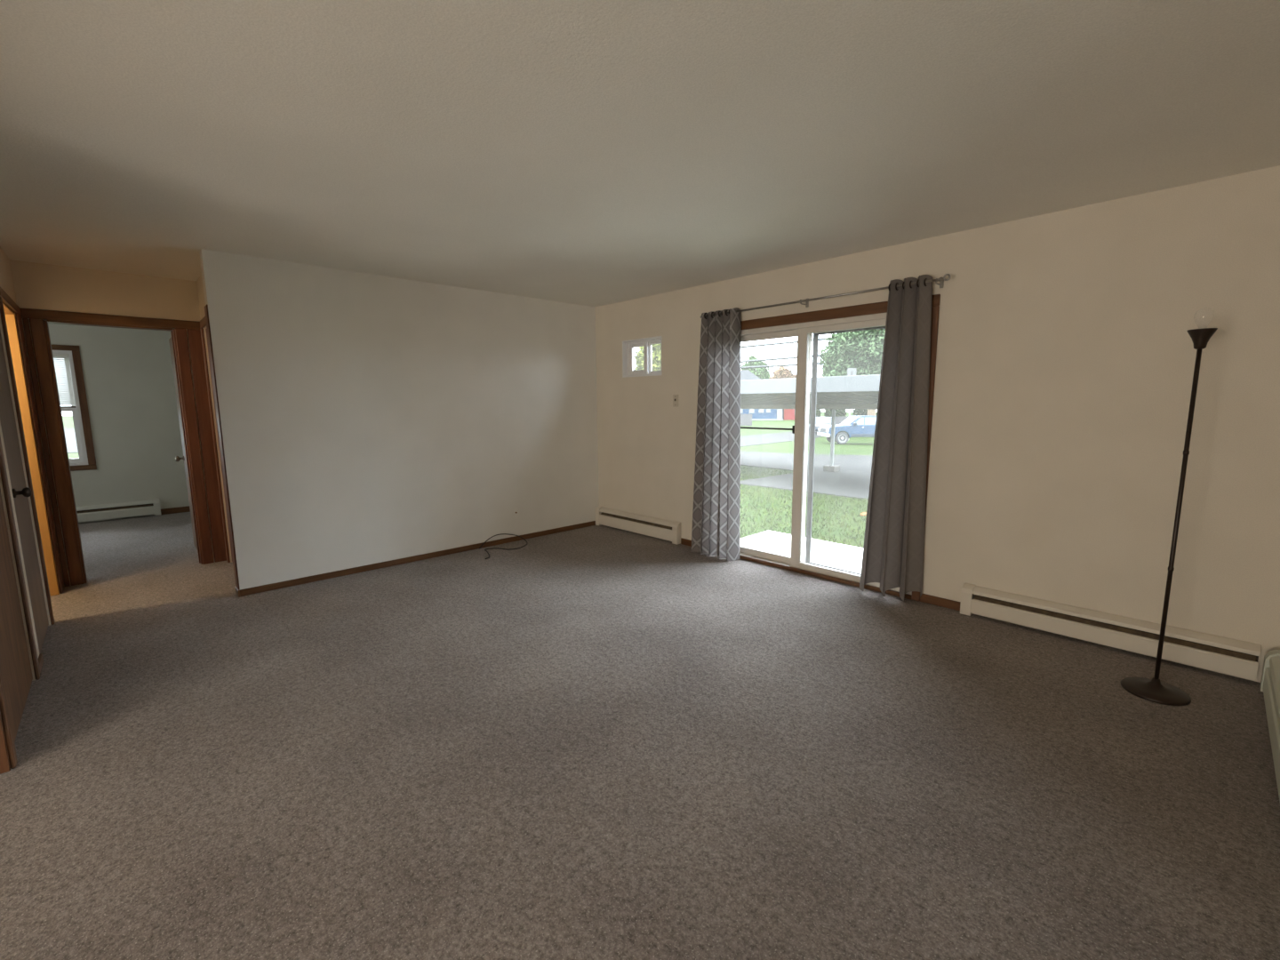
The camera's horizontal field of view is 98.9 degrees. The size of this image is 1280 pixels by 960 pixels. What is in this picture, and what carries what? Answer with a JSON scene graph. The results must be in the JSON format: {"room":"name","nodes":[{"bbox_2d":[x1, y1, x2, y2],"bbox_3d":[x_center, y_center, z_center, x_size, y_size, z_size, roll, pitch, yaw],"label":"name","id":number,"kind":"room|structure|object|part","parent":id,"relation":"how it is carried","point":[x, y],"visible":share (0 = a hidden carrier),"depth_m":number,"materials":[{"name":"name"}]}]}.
{"room":"living room","nodes":[
{"label":"living room","id":0,"kind":"room"},
{"bbox_2d":[0,246,59,680],"bbox_3d":[-3.521,-0.225,2.988,0.110,2.440,3.000,-8,11,-43],"label":"wall","id":1,"kind":"structure","parent":0,"point":[6,282],"depth_m":3.28,"materials":[{"name":"paint"}]},
{"bbox_2d":[0,488,32,741],"bbox_3d":[-2.790,0.054,2.348,0.104,2.035,0.914,-8,11,-43],"label":"door","id":2,"kind":"structure","parent":1,"relation":"in","point":[14,657],"depth_m":2.51,"materials":[{"name":"brown wood"}]},
{"bbox_2d":[0,436,40,768],"bbox_3d":[-2.794,0.026,2.348,0.014,2.110,1.030,-8,11,-43],"label":"trim","id":3,"kind":"structure","parent":1,"relation":"attached to","point":[4,707],"depth_m":2.70,"materials":[{"name":"brown wood"}]},
{"bbox_3d":[-2.457,0.105,2.003,0.014,2.045,0.055,-8,11,-43],"label":"casing","id":4,"kind":"part","parent":3,"relation":"part of","materials":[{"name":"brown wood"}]},
{"bbox_2d":[0,329,48,654],"bbox_3d":[-3.543,-0.050,3.129,0.104,2.035,0.694,-8,11,-43],"label":"door","id":5,"kind":"structure","parent":1,"relation":"in","point":[20,493],"depth_m":3.16,"materials":[{"name":"brown wood"}]},
{"bbox_2d":[0,287,63,624],"bbox_3d":[-4.184,-0.154,3.711,0.124,2.110,1.018,-8,11,-43],"label":"trim","id":6,"kind":"structure","parent":1,"relation":"attached to","point":[29,444],"depth_m":3.90,"materials":[{"name":"brown wood"}]},
{"bbox_3d":[-4.427,-0.167,4.046,0.014,2.045,0.198,-8,11,-43],"label":"casing","id":7,"kind":"part","parent":6,"relation":"part of","materials":[{"name":"brown wood"}]},
{"bbox_2d":[38,653,43,673],"bbox_3d":[-3.218,0.987,2.936,0.012,0.050,0.215,-8,11,-43],"label":"baseboard","id":8,"kind":"structure","parent":1,"relation":"attached to","point":[40,658],"depth_m":2.95,"materials":[{"name":"brown wood"}]},
{"bbox_2d":[9,259,215,586],"bbox_3d":[-4.219,-0.426,4.465,1.160,2.440,0.120,-8,11,-43],"label":"wall","id":9,"kind":"structure","parent":0,"point":[36,285],"depth_m":4.26,"materials":[{"name":"paint"}]},
{"bbox_2d":[19,307,226,586],"bbox_3d":[-4.171,-0.265,4.521,1.045,2.105,0.136,-8,11,-43],"label":"trim","id":10,"kind":"structure","parent":9,"relation":"attached to","point":[39,328],"depth_m":4.37,"materials":[{"name":"brown wood"}]},
{"bbox_3d":[-4.448,-0.181,4.183,0.073,2.035,0.016,-8,11,-43],"label":"casing","id":11,"kind":"part","parent":10,"relation":"part of","materials":[{"name":"brown wood"}]},
{"bbox_3d":[-3.854,-0.263,4.744,0.075,2.035,0.016,-8,11,-43],"label":"casing","id":12,"kind":"part","parent":10,"relation":"part of","materials":[{"name":"red wood"}]},
{"bbox_2d":[168,336,197,549],"bbox_3d":[-4.227,-0.305,5.068,0.102,2.008,0.728,-8,11,-43],"label":"door","id":13,"kind":"structure","parent":9,"relation":"in","point":[177,458],"depth_m":5.23,"materials":[{"name":"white wood"}]},
{"bbox_2d":[48,322,189,523],"bbox_3d":[-7.183,-0.638,6.128,3.400,2.440,0.140,-8,11,-43],"label":"wall","id":14,"kind":"structure","parent":0,"point":[128,373],"depth_m":6.81,"materials":[{"name":"paint"}]},
{"bbox_2d":[52,350,87,465],"bbox_3d":[-7.052,-0.807,6.232,0.965,1.345,0.140,-8,11,-43],"label":"window","id":15,"kind":"structure","parent":14,"relation":"in","point":[83,460],"depth_m":6.53,"materials":[{"name":"white plastic"}]},
{"bbox_2d":[52,352,76,407],"bbox_3d":[-7.022,-1.123,6.157,0.896,0.625,0.044,-8,11,-43],"label":"window blind","id":16,"kind":"object","parent":15,"relation":"attached to","point":[68,388],"visible":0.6,"depth_m":6.42,"materials":[{"name":"white plastic"}]},
{"bbox_3d":[-7.019,-0.823,6.199,0.892,0.020,0.028,-8,11,-43],"label":"rail","id":17,"kind":"part","parent":16,"relation":"part of","materials":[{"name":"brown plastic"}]},
{"bbox_3d":[-7.080,-1.113,6.217,0.905,0.665,0.035,-8,11,-43],"label":"sash","id":18,"kind":"part","parent":15,"relation":"part of","materials":[{"name":"white plastic"}]},
{"bbox_3d":[-7.048,-0.497,6.274,0.905,0.650,0.035,-8,11,-43],"label":"sash","id":19,"kind":"part","parent":15,"relation":"part of","materials":[{"name":"white plastic"}]},
{"bbox_2d":[51,344,96,471],"bbox_3d":[-7.003,-0.799,6.172,1.112,1.465,0.016,-8,11,-43],"label":"trim","id":20,"kind":"structure","parent":14,"relation":"attached to","point":[76,351],"depth_m":6.52,"materials":[{"name":"brown wood"}]},
{"bbox_3d":[-6.998,-0.103,6.269,1.112,0.060,0.016,-8,11,-43],"label":"sill casing","id":21,"kind":"part","parent":20,"relation":"part of","materials":[{"name":"brown wood"}]},
{"bbox_3d":[-6.625,-0.852,6.529,0.067,1.345,0.016,-8,11,-43],"label":"casing","id":22,"kind":"part","parent":20,"relation":"part of","materials":[{"name":"brown wood"}]},
{"bbox_2d":[75,498,161,522],"bbox_3d":[-7.132,0.477,6.180,2.600,0.209,0.063,-8,11,-43],"label":"baseboard heater","id":23,"kind":"object","parent":14,"relation":"attached to","point":[150,507],"visible":0.6,"depth_m":6.79,"materials":[{"name":"paint"}]},
{"bbox_2d":[75,499,152,511],"bbox_3d":[-7.136,0.401,6.173,2.480,0.044,0.053,-8,11,-43],"label":"hood","id":24,"kind":"object","parent":23,"relation":"attached to","point":[140,503],"depth_m":6.79,"materials":[{"name":"paint"}]},
{"bbox_3d":[-7.152,0.488,6.202,2.480,0.130,0.006,-8,11,-43],"label":"plate","id":25,"kind":"part","parent":23,"relation":"part of","materials":[{"name":"white metal"}]},
{"bbox_3d":[-7.118,0.511,6.170,2.480,0.109,0.015,-8,11,-43],"label":"panel","id":26,"kind":"part","parent":23,"relation":"part of","materials":[{"name":"paint"}]},
{"bbox_2d":[160,505,190,514],"bbox_3d":[-6.084,0.396,7.218,0.350,0.075,0.014,-8,11,-43],"label":"baseboard","id":27,"kind":"structure","parent":14,"relation":"attached to","point":[180,509],"depth_m":7.19,"materials":[{"name":"brown wood"}]},
{"bbox_2d":[196,273,232,562],"bbox_3d":[-3.373,-0.436,4.491,0.100,2.440,1.250,-8,11,-43],"label":"wall","id":28,"kind":"structure","parent":0,"point":[199,282],"depth_m":4.68,"materials":[{"name":"paint"}]},
{"bbox_2d":[205,328,232,561],"bbox_3d":[-3.425,-0.238,4.495,0.101,2.027,0.724,-8,11,-43],"label":"door","id":29,"kind":"structure","parent":28,"relation":"in","point":[205,329],"depth_m":4.73,"materials":[{"name":"red wood"}]},
{"bbox_2d":[200,304,239,589],"bbox_3d":[-3.320,-0.249,4.360,0.074,2.105,1.196,-7,10,-39],"label":"trim","id":30,"kind":"structure","parent":28,"relation":"attached to","point":[204,322],"depth_m":4.02,"materials":[{"name":"brown wood"}]},
{"bbox_3d":[-3.702,-0.272,4.778,0.016,2.040,0.065,-8,11,-43],"label":"casing","id":31,"kind":"part","parent":30,"relation":"part of","materials":[{"name":"red wood"}]},
{"bbox_2d":[199,248,599,589],"bbox_3d":[-1.760,-0.530,5.078,3.416,2.440,0.120,-8,11,-43],"label":"wall","id":32,"kind":"structure","parent":0,"point":[366,419],"depth_m":4.63,"materials":[{"name":"paint"}]},
{"bbox_2d":[234,585,240,596],"bbox_3d":[-2.986,0.827,4.066,0.014,0.050,0.134,-8,11,-43],"label":"baseboard","id":33,"kind":"structure","parent":32,"relation":"attached to","point":[237,591],"depth_m":4.03,"materials":[{"name":"brown wood"}]},
{"bbox_2d":[240,520,596,596],"bbox_3d":[-1.706,0.660,5.195,3.414,0.050,0.014,-8,11,-43],"label":"baseboard","id":34,"kind":"structure","parent":32,"relation":"attached to","point":[360,569],"depth_m":4.79,"materials":[{"name":"brown wood"}]},
{"bbox_2d":[512,507,519,519],"bbox_3d":[-1.260,0.342,5.575,0.068,0.114,0.022,-8,11,-43],"label":"outlet","id":35,"kind":"object","parent":32,"relation":"attached to","point":[516,513],"visible":1,"depth_m":5.58,"materials":[{"name":"paint"}]},
{"bbox_2d":[0,512,1279,959],"bbox_3d":[-3.308,1.019,3.254,8.740,0.100,10.050,-8,11,-43],"label":"floor","id":36,"kind":"structure","parent":0,"point":[594,742],"depth_m":2.06,"materials":[{"name":"grey carpet"}]},
{"bbox_2d":[479,533,527,559],"bbox_3d":[-1.309,0.614,5.282,0.607,0.109,0.378,-8,11,-43],"label":"coaxial cable","id":37,"kind":"object","parent":36,"relation":"on","point":[501,533],"visible":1,"depth_m":5.33,"materials":[{"name":"black plastic"}]},
{"bbox_2d":[1120,328,1217,705],"bbox_3d":[2.457,0.134,2.498,0.248,1.780,0.248,-8,11,-43],"label":"floor lamp","id":38,"kind":"object","parent":36,"relation":"on","point":[1153,690],"visible":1,"depth_m":2.52,"materials":[{"name":"brown metal"}]},
{"bbox_2d":[0,0,1279,307],"bbox_3d":[-3.326,-1.546,2.895,8.740,0.200,10.050,-8,11,-43],"label":"ceiling","id":39,"kind":"structure","parent":0,"point":[591,153],"depth_m":2.10,"materials":[{"name":"paint"}]},
{"bbox_2d":[595,165,1279,682],"bbox_3d":[1.357,-0.456,4.394,0.140,2.440,5.420,-8,11,-43],"label":"wall","id":40,"kind":"structure","parent":0,"point":[1066,355],"depth_m":3.09,"materials":[{"name":"paint"}]},
{"bbox_2d":[595,505,680,544],"bbox_3d":[-0.053,0.468,5.869,0.063,0.212,1.270,-8,11,-43],"label":"baseboard heater","id":41,"kind":"object","parent":40,"relation":"attached to","point":[659,528],"visible":1,"depth_m":5.79,"materials":[{"name":"metal"}]},
{"bbox_3d":[-0.068,0.502,5.860,0.015,0.112,1.150,-8,11,-43],"label":"panel","id":42,"kind":"part","parent":41,"relation":"part of","materials":[{"name":"metal"}]},
{"bbox_2d":[599,507,675,527],"bbox_3d":[-0.051,0.391,5.862,0.053,0.044,1.150,-8,11,-43],"label":"hood","id":43,"kind":"object","parent":41,"relation":"attached to","point":[604,511],"depth_m":5.84,"materials":[{"name":"metal"}]},
{"bbox_2d":[622,336,661,377],"bbox_3d":[0.064,-1.258,5.643,0.140,0.380,0.580,-8,11,-43],"label":"window","id":44,"kind":"structure","parent":40,"relation":"in","point":[628,346],"depth_m":5.68,"materials":[{"name":"white plastic"}]},
{"bbox_3d":[-0.014,-1.269,5.730,0.028,0.320,0.273,-8,11,-43],"label":"sash","id":45,"kind":"part","parent":44,"relation":"part of","materials":[{"name":"white plastic"}]},
{"bbox_3d":[0.175,-1.250,5.582,0.028,0.320,0.263,-8,11,-43],"label":"sash","id":46,"kind":"part","parent":44,"relation":"part of","materials":[{"name":"white plastic"}]},
{"bbox_2d":[672,394,678,407],"bbox_3d":[0.342,-0.768,5.304,0.018,0.116,0.068,-8,11,-43],"label":"light switch","id":47,"kind":"object","parent":40,"relation":"attached to","point":[675,396],"visible":1,"depth_m":5.30,"materials":[{"name":"beige plastic"}]},
{"bbox_2d":[680,537,691,546],"bbox_3d":[0.504,0.619,5.341,0.013,0.060,0.270,-8,11,-43],"label":"baseboard","id":48,"kind":"structure","parent":40,"relation":"attached to","point":[684,541],"depth_m":5.38,"materials":[{"name":"brown wood"}]},
{"bbox_2d":[739,312,911,594],"bbox_3d":[1.331,-0.233,4.461,0.201,2.020,1.861,-8,11,-43],"label":"door","id":49,"kind":"structure","parent":40,"relation":"in","point":[804,332],"depth_m":4.42,"materials":[{"name":"white plastic"}]},
{"bbox_3d":[1.038,-0.280,4.773,0.038,1.934,0.920,-8,11,-43],"label":"fixed panel","id":50,"kind":"part","parent":49,"relation":"part of","materials":[{"name":"clear glass"}]},
{"bbox_3d":[1.590,-0.194,4.132,0.038,1.934,0.944,-8,11,-43],"label":"sliding panel","id":51,"kind":"part","parent":49,"relation":"part of","materials":[{"name":"clear glass"}]},
{"bbox_3d":[1.681,-0.194,4.164,0.015,1.960,0.864,-8,11,-43],"label":"screen door","id":52,"kind":"part","parent":49,"relation":"part of","materials":[{"name":"clear glass"}]},
{"bbox_2d":[700,273,951,318],"bbox_3d":[1.268,-1.357,4.168,0.114,0.065,2.023,-8,11,-43],"label":"curtain rod","id":53,"kind":"object","parent":40,"relation":"attached to","point":[941,279],"visible":0.91,"depth_m":3.93,"materials":[{"name":"metal"}]},
{"bbox_2d":[690,307,740,560],"bbox_3d":[0.680,-0.385,4.860,0.156,2.168,0.459,-8,11,-43],"label":"curtain","id":54,"kind":"object","parent":53,"relation":"hanging from","point":[716,490],"visible":1,"depth_m":4.82,"materials":[{"name":"fabric"}]},
{"bbox_2d":[859,274,932,601],"bbox_3d":[1.757,-0.252,3.769,0.132,2.179,0.433,-8,11,-43],"label":"curtain","id":55,"kind":"object","parent":53,"relation":"hanging from","point":[892,556],"visible":1,"depth_m":3.74,"materials":[{"name":"grey fabric"}]},
{"bbox_2d":[739,294,940,601],"bbox_3d":[1.269,-0.272,4.396,0.022,2.075,1.972,-8,11,-43],"label":"trim","id":56,"kind":"structure","parent":40,"relation":"attached to","point":[876,308],"depth_m":3.99,"materials":[{"name":"brown wood"}]},
{"bbox_3d":[1.932,-0.143,3.716,0.018,2.000,0.056,-8,11,-43],"label":"casing","id":57,"kind":"part","parent":56,"relation":"part of","materials":[{"name":"brown wood"}]},
{"bbox_2d":[920,593,960,610],"bbox_3d":[2.052,0.833,3.736,0.013,0.060,0.270,-8,11,-43],"label":"baseboard","id":58,"kind":"structure","parent":40,"relation":"attached to","point":[945,603],"depth_m":3.73,"materials":[{"name":"brown wood"}]},
{"bbox_2d":[960,583,1260,680],"bbox_3d":[2.574,0.840,3.145,0.063,0.194,1.300,-8,11,-43],"label":"baseboard heater","id":59,"kind":"object","parent":40,"relation":"attached to","point":[1228,656],"visible":0.98,"depth_m":3.04,"materials":[{"name":"metal"}]},
{"bbox_3d":[2.615,0.846,3.143,0.006,0.130,1.240,-8,11,-43],"label":"plate","id":60,"kind":"part","parent":59,"relation":"part of","materials":[{"name":"white metal"}]},
{"bbox_3d":[-3.319,0.025,1.192,2.105,2.440,0.100,-8,11,-43],"label":"wall","id":61,"kind":"structure","parent":0,"visible":0},
{"bbox_2d":[0,712,10,774],"bbox_3d":[-2.547,0.092,1.867,0.301,2.110,0.014,-8,11,-43],"label":"trim","id":62,"kind":"structure","parent":61,"relation":"attached to","point":[4,763],"depth_m":2.09,"materials":[{"name":"brown wood"}]},
{"label":"outside","id":63,"kind":"structure","parent":0,"visible":0},
{"bbox_2d":[62,411,876,547],"bbox_3d":[-2.802,-6.205,59.048,190.000,1.015,200.000,-8,11,-43],"label":"lawn","id":64,"kind":"structure","parent":63,"point":[855,445],"depth_m":10.16,"materials":[{"name":"green plant"}]},
{"bbox_2d":[633,344,660,370],"bbox_3d":[1.531,-4.323,24.801,3.912,6.267,3.336,-8,11,-43],"label":"tree","id":65,"kind":"object","parent":64,"relation":"on","point":[639,364],"visible":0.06,"depth_m":23.68,"materials":[{"name":"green plant"}]},
{"bbox_2d":[740,413,751,425],"bbox_3d":[7.251,-6.437,59.727,9.950,1.545,0.132,0,8,0],"label":"fence","id":66,"kind":"object","parent":64,"relation":"on","point":[748,417],"visible":0.12,"depth_m":59.66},
{"bbox_2d":[741,354,770,379],"bbox_3d":[20.732,-16.793,98.540,5.644,11.329,5.950,-8,11,-43],"label":"round tree","id":67,"kind":"object","parent":64,"relation":"on","point":[763,373],"visible":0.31,"depth_m":96.81,"materials":[{"name":"green plant"}]},
{"bbox_2d":[740,369,783,420],"bbox_3d":[12.289,-12.402,81.455,16.700,7.700,9.400,0,8,0],"label":"house","id":68,"kind":"structure","parent":64,"relation":"on","point":[757,414],"depth_m":77.61,"materials":[{"name":"blue"}]},
{"bbox_3d":[19.758,-9.730,77.493,0.750,2.700,0.100,0,8,0],"label":"door","id":69,"kind":"part","parent":68,"relation":"part of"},
{"bbox_2d":[769,367,796,378],"bbox_3d":[24.628,-14.958,93.687,5.013,8.983,4.687,-8,11,-43],"label":"autumn tree","id":70,"kind":"object","parent":64,"relation":"on","point":[782,372],"visible":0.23,"depth_m":92.28,"materials":[{"name":"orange plant"}]},
{"bbox_2d":[782,408,795,419],"bbox_3d":[22.808,-11.559,82.469,4.900,5.500,7.900,0,8,0],"label":"house","id":71,"kind":"structure","parent":64,"relation":"on","point":[788,413],"depth_m":79.22,"materials":[{"name":"red"}]},
{"bbox_2d":[739,464,868,548],"bbox_3d":[2.090,0.169,10.546,8.948,0.381,10.566,-8,11,-43],"label":"grass","id":72,"kind":"structure","parent":64,"relation":"on","point":[746,476],"depth_m":8.16,"materials":[{"name":"green plant"}]},
{"bbox_2d":[740,374,880,471],"bbox_3d":[3.386,-1.218,13.700,4.650,2.362,22.500,-8,11,-43],"label":"carport","id":73,"kind":"object","parent":64,"relation":"on","point":[854,391],"visible":0.16,"depth_m":11.45,"materials":[{"name":"white paint"}]},
{"bbox_3d":[5.084,-1.042,14.454,0.080,1.680,0.080,-8,11,-43],"label":"post","id":74,"kind":"part","parent":73,"relation":"part of","materials":[{"name":"white metal"}]},
{"bbox_2d":[835,416,847,424],"bbox_3d":[17.231,-3.825,39.961,6.500,1.705,0.131,0,8,0],"label":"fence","id":75,"kind":"object","parent":64,"relation":"on","point":[839,420],"visible":0.04,"depth_m":39.82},
{"bbox_2d":[816,415,876,444],"bbox_3d":[13.354,-2.967,32.202,5.240,1.620,1.982,0,8,0],"label":"pickup truck","id":76,"kind":"object","parent":64,"relation":"on","point":[855,426],"visible":0.51,"depth_m":31.44,"materials":[{"name":"blue paint"}]},
{"bbox_2d":[820,427,826,431],"bbox_3d":[10.822,-2.941,32.288,0.045,0.220,1.050,0,8,0],"label":"grille","id":77,"kind":"object","parent":76,"relation":"attached to","point":[822,429],"depth_m":32.22,"materials":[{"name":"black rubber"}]},
{"bbox_3d":[13.227,-2.571,31.467,2.180,0.160,0.042,0,8,0],"label":"trim","id":78,"kind":"part","parent":76,"relation":"part of","materials":[{"name":"silver metal"}]},
{"bbox_2d":[817,328,885,415],"bbox_3d":[21.459,-8.681,45.536,12.795,9.941,7.768,0,8,3],"label":"broad tree","id":79,"kind":"object","parent":64,"relation":"on","point":[862,350],"visible":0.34,"depth_m":43.88,"materials":[{"name":"green plant"}]},
{"bbox_2d":[847,368,856,440],"bbox_3d":[13.694,-4.882,35.698,0.600,4.760,0.125,0,8,0],"label":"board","id":80,"kind":"object","parent":64,"relation":"on","point":[851,372],"visible":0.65,"depth_m":35.36,"materials":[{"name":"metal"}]},
{"bbox_2d":[852,408,876,415],"bbox_3d":[20.128,-5.944,49.398,2.207,3.062,2.072,-8,11,-43],"label":"shrub","id":81,"kind":"object","parent":64,"relation":"on","point":[857,412],"visible":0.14,"depth_m":48.81,"materials":[{"name":"green plant"}]},
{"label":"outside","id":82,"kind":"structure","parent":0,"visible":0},
{"bbox_2d":[64,428,78,453],"bbox_3d":[-36.362,-1.282,22.119,30.000,0.100,29.500,-8,11,-43],"label":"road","id":83,"kind":"structure","parent":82,"point":[69,433],"depth_m":24.91,"materials":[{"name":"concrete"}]},
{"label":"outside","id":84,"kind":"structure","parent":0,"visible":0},
{"bbox_2d":[740,431,822,439],"bbox_3d":[17.948,-4.737,51.374,6.828,0.100,33.102,5,10,33],"label":"street","id":85,"kind":"structure","parent":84,"point":[789,436],"depth_m":41.17,"materials":[{"name":"grey asphalt"}]},
{"bbox_2d":[808,408,822,425],"bbox_3d":[15.299,-5.771,49.636,2.016,2.723,2.036,-8,11,-43],"label":"shrub","id":86,"kind":"object","parent":85,"relation":"on","point":[818,411],"visible":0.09,"depth_m":49.05,"materials":[{"name":"green plant"}]},
{"bbox_2d":[808,416,831,433],"bbox_3d":[14.612,-4.394,44.039,1.754,1.320,4.336,3,8,20],"label":"parked car","id":87,"kind":"object","parent":85,"relation":"on","point":[820,420],"visible":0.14,"depth_m":43.08,"materials":[{"name":"paint"}]},
{"bbox_2d":[824,408,847,416],"bbox_3d":[17.713,-5.907,49.876,1.981,2.891,1.980,-8,11,-43],"label":"shrub","id":88,"kind":"object","parent":85,"relation":"on","point":[842,412],"visible":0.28,"depth_m":49.31,"materials":[{"name":"green plant"}]},
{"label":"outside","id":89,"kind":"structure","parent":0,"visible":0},
{"bbox_2d":[633,336,831,358],"bbox_3d":[12.460,-13.368,53.660,57.886,5.177,0.218,0,8,0],"label":"utility wire","id":90,"kind":"object","parent":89,"point":[821,339],"visible":0.09,"depth_m":53.60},
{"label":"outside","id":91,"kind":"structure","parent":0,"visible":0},
{"bbox_2d":[633,354,823,370],"bbox_3d":[13.823,-12.031,53.855,57.695,4.332,0.218,0,8,0],"label":"utility wire","id":92,"kind":"object","parent":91,"point":[788,357],"visible":0.09,"depth_m":53.81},
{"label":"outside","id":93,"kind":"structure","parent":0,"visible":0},
{"bbox_2d":[740,362,822,368],"bbox_3d":[12.525,-11.294,53.956,58.256,2.928,0.218,0,8,0],"label":"utility wire","id":94,"kind":"object","parent":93,"point":[788,364],"visible":0.11,"depth_m":53.89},
{"bbox_3d":[0.064,0.232,-0.458,8.500,2.440,0.120,-8,11,-43],"label":"wall","id":95,"kind":"structure","parent":0,"visible":0},
{"bbox_2d":[1259,649,1279,801],"bbox_3d":[1.727,1.084,1.391,3.600,0.209,0.063,-8,11,-43],"label":"baseboard heater","id":96,"kind":"object","parent":95,"relation":"attached to","point":[1269,685],"visible":1,"depth_m":2.33,"materials":[{"name":"metal"}]},
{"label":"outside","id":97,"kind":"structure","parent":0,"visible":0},
{"bbox_2d":[740,469,871,499],"bbox_3d":[7.578,0.477,9.246,4.820,0.274,12.000,-8,11,-43],"label":"driveway","id":98,"kind":"structure","parent":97,"point":[842,483],"depth_m":11.74,"materials":[{"name":"concrete"}]},
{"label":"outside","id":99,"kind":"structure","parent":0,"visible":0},
{"bbox_2d":[740,451,872,472],"bbox_3d":[8.575,-0.462,17.547,10.440,0.470,22.700,-8,11,-43],"label":"lane","id":100,"kind":"structure","parent":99,"point":[858,463],"depth_m":17.92,"materials":[{"name":"grey asphalt"}]},
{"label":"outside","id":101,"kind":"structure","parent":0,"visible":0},
{"bbox_2d":[739,530,863,573],"bbox_3d":[2.189,0.916,4.915,1.420,0.165,3.355,-8,11,-43],"label":"patio","id":102,"kind":"structure","parent":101,"point":[847,557],"depth_m":5.72,"materials":[{"name":"concrete"}]},
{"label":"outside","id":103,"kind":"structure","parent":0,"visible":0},
{"bbox_2d":[740,437,793,447],"bbox_3d":[4.774,-2.242,32.338,7.020,0.618,15.707,6,10,36],"label":"street","id":104,"kind":"structure","parent":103,"point":[744,441],"depth_m":33.64,"materials":[{"name":"grey asphalt"}]}
]}

